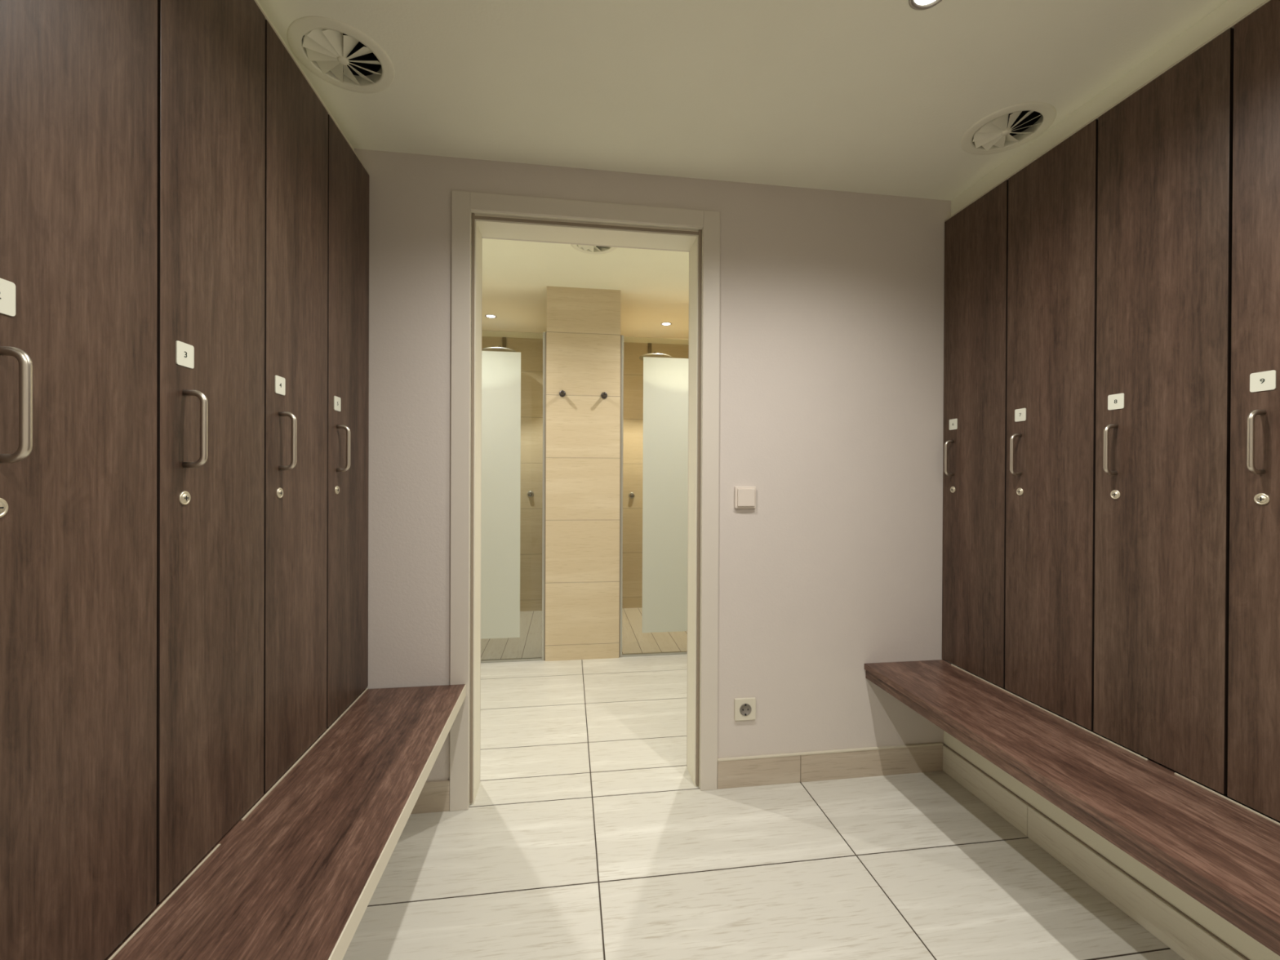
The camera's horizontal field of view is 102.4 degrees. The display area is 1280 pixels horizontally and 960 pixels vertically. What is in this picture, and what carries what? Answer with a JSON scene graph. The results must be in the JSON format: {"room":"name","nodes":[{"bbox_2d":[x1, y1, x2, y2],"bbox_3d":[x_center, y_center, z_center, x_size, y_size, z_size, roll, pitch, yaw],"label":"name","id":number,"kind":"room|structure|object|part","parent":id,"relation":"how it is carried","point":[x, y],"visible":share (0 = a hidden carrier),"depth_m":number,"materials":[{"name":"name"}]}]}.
{"room":"locker room","nodes":[
{"label":"locker room","id":0,"kind":"room"},
{"bbox_2d":[545,285,620,661],"bbox_3d":[-0.446,-0.040,3.882,0.466,2.356,1.250,0,0,-8],"label":"wall","id":1,"kind":"structure","parent":0,"point":[583,330],"depth_m":3.26,"materials":[{"name":"beige tile"}]},
{"bbox_2d":[559,390,565,396],"bbox_3d":[-0.484,-0.544,3.206,0.041,0.041,0.076,0,0,-8],"label":"coat hook","id":2,"kind":"object","parent":1,"relation":"attached to","point":[562,393],"visible":1,"depth_m":3.23,"materials":[{"name":"grey metal"}]},
{"bbox_2d":[600,391,607,399],"bbox_3d":[-0.224,-0.538,3.242,0.041,0.041,0.076,0,0,-8],"label":"coat hook","id":3,"kind":"object","parent":1,"relation":"attached to","point":[604,395],"visible":1,"depth_m":3.27,"materials":[{"name":"grey metal"}]},
{"bbox_2d":[481,336,688,611],"bbox_3d":[-0.540,-0.043,4.551,2.450,2.356,0.100,0,0,-8],"label":"wall","id":4,"kind":"structure","parent":0,"point":[531,349],"depth_m":4.46,"materials":[{"name":"beige tile"}]},
{"bbox_2d":[481,337,515,351],"bbox_3d":[-1.131,-1.118,4.189,0.270,0.204,0.445,0,0,-8],"label":"shower","id":5,"kind":"object","parent":4,"relation":"attached to","point":[500,348],"visible":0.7,"depth_m":4.04,"materials":[{"name":"silver metal"}]},
{"bbox_2d":[527,490,533,497],"bbox_3d":[-0.943,0.122,4.426,0.054,0.054,0.037,0,0,-8],"label":"shower valve","id":6,"kind":"object","parent":4,"relation":"attached to","point":[530,494],"visible":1,"depth_m":4.44,"materials":[{"name":"silver metal"}]},
{"bbox_2d":[628,492,635,498],"bbox_3d":[-0.071,0.136,4.548,0.054,0.054,0.037,0,0,-8],"label":"shower valve","id":7,"kind":"object","parent":4,"relation":"attached to","point":[631,495],"visible":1,"depth_m":4.54,"materials":[{"name":"silver metal"}]},
{"bbox_2d":[639,342,671,360],"bbox_3d":[0.117,-1.113,4.363,0.270,0.204,0.445,0,0,-8],"label":"shower","id":8,"kind":"object","parent":4,"relation":"attached to","point":[650,354],"visible":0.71,"depth_m":4.21,"materials":[{"name":"silver metal"}]},
{"bbox_2d":[481,238,688,344],"bbox_3d":[-0.354,-1.341,3.293,3.400,0.250,2.632,0,0,-8],"label":"ceiling","id":9,"kind":"structure","parent":0,"point":[653,285],"depth_m":3.20,"materials":[{"name":"paint"}]},
{"bbox_2d":[484,314,496,318],"bbox_3d":[-1.111,-1.219,3.835,0.084,0.004,0.084,0,0,-8],"label":"recessed light","id":10,"kind":"object","parent":9,"relation":"in","point":[490,316],"visible":1,"depth_m":3.83,"materials":[{"name":"silver metal"}]},
{"bbox_2d":[570,244,617,254],"bbox_3d":[-0.234,-1.256,2.638,0.246,0.110,0.246,0,0,-8],"label":"ceiling vent","id":11,"kind":"object","parent":9,"relation":"in","point":[597,250],"visible":0.3,"depth_m":2.71,"materials":[{"name":"white metal"}]},
{"bbox_2d":[661,322,671,325],"bbox_3d":[0.205,-1.213,4.006,0.084,0.004,0.084,0,0,-8],"label":"recessed light","id":12,"kind":"object","parent":9,"relation":"in","point":[662,323],"visible":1,"depth_m":4.00,"materials":[{"name":"silver metal"}]},
{"bbox_2d":[354,148,972,781],"bbox_3d":[0.130,-0.108,1.965,3.400,2.511,0.142,0,0,-8],"label":"wall","id":13,"kind":"structure","parent":0,"point":[832,302],"depth_m":1.95,"materials":[{"name":"white paint"}]},
{"bbox_2d":[104,702,351,959],"bbox_3d":[-1.113,0.950,0.960,0.568,0.390,1.513,0,0,-8],"label":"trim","id":14,"kind":"structure","parent":13,"relation":"attached to","point":[351,703],"depth_m":1.04,"materials":[{"name":"paint"}]},
{"bbox_2d":[0,0,157,959],"bbox_3d":[-0.993,-0.162,0.669,0.516,1.732,0.300,0,0,-8],"label":"locker","id":15,"kind":"object","parent":14,"relation":"on","point":[78,78],"visible":1,"depth_m":0.71,"materials":[{"name":"brown wood"}]},
{"bbox_3d":[-0.759,-0.219,0.607,0.002,0.041,0.041,0,0,-8],"label":"number plate","id":16,"kind":"part","parent":15,"relation":"part of","materials":[{"name":"white plastic"}]},
{"bbox_3d":[-0.743,-0.089,0.610,0.036,0.138,0.011,0,0,-8],"label":"handle","id":17,"kind":"part","parent":15,"relation":"part of","materials":[{"name":"silver metal"}]},
{"bbox_2d":[156,0,265,902],"bbox_3d":[-1.035,-0.163,0.968,0.516,1.732,0.300,0,0,-8],"label":"locker","id":18,"kind":"object","parent":14,"relation":"on","point":[211,53],"visible":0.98,"depth_m":0.96,"materials":[{"name":"brown wood"}]},
{"bbox_3d":[-0.801,-0.220,0.906,0.002,0.041,0.041,0,0,-8],"label":"number plate","id":19,"kind":"part","parent":18,"relation":"part of","materials":[{"name":"white plastic"}]},
{"bbox_3d":[-0.784,-0.090,0.909,0.036,0.138,0.011,0,0,-8],"label":"handle","id":20,"kind":"part","parent":18,"relation":"part of","materials":[{"name":"silver metal"}]},
{"bbox_2d":[105,684,466,959],"bbox_3d":[-0.664,0.734,1.016,0.335,0.056,1.500,0,0,-8],"label":"bench","id":21,"kind":"object","parent":14,"relation":"on","point":[296,877],"visible":1,"depth_m":0.99,"materials":[{"name":"brown wood"}]},
{"bbox_2d":[263,19,328,792],"bbox_3d":[-1.077,-0.164,1.267,0.516,1.732,0.300,0,0,-8],"label":"locker","id":22,"kind":"object","parent":14,"relation":"on","point":[296,167],"visible":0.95,"depth_m":1.27,"materials":[{"name":"brown wood"}]},
{"bbox_3d":[-0.843,-0.222,1.205,0.002,0.041,0.041,0,0,-8],"label":"number plate","id":23,"kind":"part","parent":22,"relation":"part of","materials":[{"name":"white plastic"}]},
{"bbox_3d":[-0.826,-0.091,1.208,0.036,0.138,0.011,0,0,-8],"label":"handle","id":24,"kind":"part","parent":22,"relation":"part of","materials":[{"name":"silver metal"}]},
{"bbox_2d":[326,114,368,728],"bbox_3d":[-1.118,-0.165,1.566,0.516,1.732,0.300,0,0,-8],"label":"locker","id":25,"kind":"object","parent":14,"relation":"on","point":[348,242],"visible":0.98,"depth_m":1.57,"materials":[{"name":"brown wood"}]},
{"bbox_3d":[-0.885,-0.223,1.504,0.002,0.041,0.041,0,0,-8],"label":"number plate","id":26,"kind":"part","parent":25,"relation":"part of","materials":[{"name":"white plastic"}]},
{"bbox_3d":[-0.868,-0.093,1.507,0.036,0.138,0.011,0,0,-8],"label":"handle","id":27,"kind":"part","parent":25,"relation":"part of","materials":[{"name":"silver metal"}]},
{"bbox_2d":[253,0,368,174],"bbox_3d":[-1.099,-1.073,0.954,0.578,0.086,1.513,0,0,-8],"label":"trim","id":28,"kind":"structure","parent":13,"relation":"attached to","point":[257,2],"depth_m":1.36,"materials":[{"name":"paint"}]},
{"bbox_2d":[449,191,719,811],"bbox_3d":[-0.192,0.076,1.921,0.953,2.140,0.166,0,0,-8],"label":"door frame","id":29,"kind":"structure","parent":13,"relation":"in","point":[475,216],"depth_m":1.89,"materials":[{"name":"beige paint"}]},
{"bbox_2d":[410,742,942,813],"bbox_3d":[0.137,1.093,1.893,2.146,0.110,0.012,0,0,-8],"label":"baseboard","id":30,"kind":"structure","parent":13,"relation":"attached to","point":[847,763],"depth_m":1.96,"materials":[{"name":"beige tile"}]},
{"bbox_2d":[734,697,755,720],"bbox_3d":[0.394,0.859,1.928,0.081,0.081,0.012,0,0,-8],"label":"wall socket","id":31,"kind":"object","parent":13,"relation":"attached to","point":[744,708],"visible":1,"depth_m":1.93,"materials":[{"name":"beige plastic"}]},
{"bbox_2d":[734,486,755,508],"bbox_3d":[0.394,0.065,1.921,0.081,0.081,0.019,0,0,-8],"label":"light switch","id":32,"kind":"object","parent":13,"relation":"attached to","point":[744,496],"visible":1,"depth_m":1.91,"materials":[{"name":"beige plastic"}]},
{"bbox_2d":[942,743,1249,959],"bbox_3d":[1.308,1.103,1.299,0.011,0.104,1.513,0,0,-8],"label":"baseboard","id":33,"kind":"structure","parent":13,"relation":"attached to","point":[1186,937],"depth_m":1.44,"materials":[{"name":"tile"}]},
{"bbox_2d":[944,0,1271,222],"bbox_3d":[1.597,-1.062,1.331,0.576,0.086,1.513,0,0,-8],"label":"trim","id":34,"kind":"structure","parent":13,"relation":"attached to","point":[1231,12],"depth_m":1.41,"materials":[{"name":"paint"}]},
{"bbox_2d":[943,673,1279,959],"bbox_3d":[1.594,0.969,1.339,0.564,0.375,1.513,0,0,-8],"label":"bench base","id":35,"kind":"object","parent":13,"relation":"attached to","point":[1228,933],"depth_m":1.38,"materials":[{"name":"paint"}]},
{"bbox_2d":[942,179,1008,688],"bbox_3d":[1.442,-0.155,1.926,0.516,1.732,0.296,0,0,-8],"label":"locker","id":36,"kind":"object","parent":35,"relation":"on","point":[976,237],"visible":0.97,"depth_m":1.88,"materials":[{"name":"brown wood"}]},
{"bbox_3d":[1.191,-0.085,1.984,0.036,0.138,0.011,0,0,-8],"label":"handle","id":37,"kind":"part","parent":36,"relation":"part of","materials":[{"name":"silver metal"}]},
{"bbox_3d":[1.209,-0.215,1.986,0.002,0.041,0.041,0,0,-8],"label":"number plate","id":38,"kind":"part","parent":36,"relation":"part of","materials":[{"name":"white plastic"}]},
{"bbox_2d":[1004,119,1097,730],"bbox_3d":[1.483,-0.153,1.631,0.516,1.732,0.296,0,0,-8],"label":"locker","id":39,"kind":"object","parent":35,"relation":"on","point":[1053,200],"visible":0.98,"depth_m":1.57,"materials":[{"name":"brown wood"}]},
{"bbox_3d":[1.232,-0.084,1.689,0.036,0.138,0.011,0,0,-8],"label":"handle","id":40,"kind":"part","parent":39,"relation":"part of","materials":[{"name":"silver metal"}]},
{"bbox_3d":[1.250,-0.214,1.691,0.002,0.041,0.041,0,0,-8],"label":"number plate","id":41,"kind":"part","parent":39,"relation":"part of","materials":[{"name":"white plastic"}]},
{"bbox_2d":[864,659,1279,955],"bbox_3d":[1.145,0.743,1.275,0.344,0.060,1.512,0,0,-8],"label":"bench","id":42,"kind":"object","parent":35,"relation":"on","point":[1219,851],"visible":1,"depth_m":1.19,"materials":[{"name":"brown wood"}]},
{"bbox_2d":[1093,27,1234,794],"bbox_3d":[1.524,-0.152,1.336,0.516,1.732,0.296,0,0,-8],"label":"locker","id":43,"kind":"object","parent":35,"relation":"on","point":[1165,203],"visible":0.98,"depth_m":1.28,"materials":[{"name":"brown wood"}]},
{"bbox_3d":[1.273,-0.082,1.394,0.036,0.138,0.011,0,0,-8],"label":"handle","id":44,"kind":"part","parent":43,"relation":"part of","materials":[{"name":"silver metal"}]},
{"bbox_3d":[1.291,-0.212,1.396,0.002,0.041,0.041,0,0,-8],"label":"number plate","id":45,"kind":"part","parent":43,"relation":"part of","materials":[{"name":"white plastic"}]},
{"bbox_2d":[1226,0,1279,821],"bbox_3d":[1.565,-0.151,1.041,0.516,1.732,0.296,0,0,-8],"label":"locker","id":46,"kind":"object","parent":35,"relation":"on","point":[1254,604],"visible":1,"depth_m":1.11,"materials":[{"name":"brown wood"}]},
{"bbox_3d":[1.314,-0.081,1.099,0.036,0.138,0.011,0,0,-8],"label":"handle","id":47,"kind":"part","parent":46,"relation":"part of","materials":[{"name":"silver metal"}]},
{"bbox_3d":[1.332,-0.211,1.101,0.002,0.041,0.041,0,0,-8],"label":"number plate","id":48,"kind":"part","parent":46,"relation":"part of","materials":[{"name":"white plastic"}]},
{"bbox_2d":[257,0,1227,200],"bbox_3d":[0.354,-1.233,0.392,3.400,0.250,3.028,0,0,-8],"label":"ceiling","id":49,"kind":"structure","parent":0,"point":[865,96],"depth_m":1.42,"materials":[{"name":"paint"}]},
{"bbox_2d":[286,16,395,93],"bbox_3d":[-0.784,-1.159,1.360,0.246,0.110,0.246,0,0,-8],"label":"ceiling vent","id":50,"kind":"object","parent":49,"relation":"in","point":[337,52],"visible":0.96,"depth_m":1.35,"materials":[{"name":"white metal"}]},
{"bbox_2d":[908,0,942,10],"bbox_3d":[0.658,-1.107,1.170,0.084,0.004,0.084,0,0,-8],"label":"recessed light","id":51,"kind":"object","parent":49,"relation":"in","point":[919,5],"visible":1,"depth_m":1.20,"materials":[{"name":"silver metal"}]},
{"bbox_2d":[960,102,1056,155],"bbox_3d":[1.161,-1.151,1.629,0.246,0.110,0.246,0,0,-8],"label":"ceiling vent","id":52,"kind":"object","parent":49,"relation":"in","point":[1002,130],"visible":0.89,"depth_m":1.63,"materials":[{"name":"white metal"}]},
{"bbox_2d":[342,607,1184,959],"bbox_3d":[0.151,1.208,1.774,3.400,0.120,5.802,0,0,-8],"label":"floor","id":53,"kind":"structure","parent":0,"point":[588,833],"depth_m":1.55,"materials":[{"name":"beige tile"}]},
{"bbox_2d":[480,330,546,662],"bbox_3d":[-1.034,0.102,3.193,0.888,2.072,0.026,0,0,-8],"label":"glass shower door","id":54,"kind":"structure","parent":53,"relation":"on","point":[500,371],"depth_m":3.22,"materials":[{"name":"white glass"}]},
{"bbox_3d":[-1.050,1.130,3.197,0.866,0.013,0.018,0,0,-8],"label":"rail","id":55,"kind":"part","parent":54,"relation":"part of","materials":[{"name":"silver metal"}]},
{"bbox_2d":[618,334,688,657],"bbox_3d":[0.307,0.107,3.381,0.888,2.072,0.026,0,0,-8],"label":"glass shower door","id":56,"kind":"structure","parent":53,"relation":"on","point":[665,380],"depth_m":3.36,"materials":[{"name":"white glass"}]},
{"bbox_3d":[0.312,1.136,3.388,0.866,0.013,0.018,0,0,-8],"label":"rail","id":57,"kind":"part","parent":56,"relation":"part of","materials":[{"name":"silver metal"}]}
]}

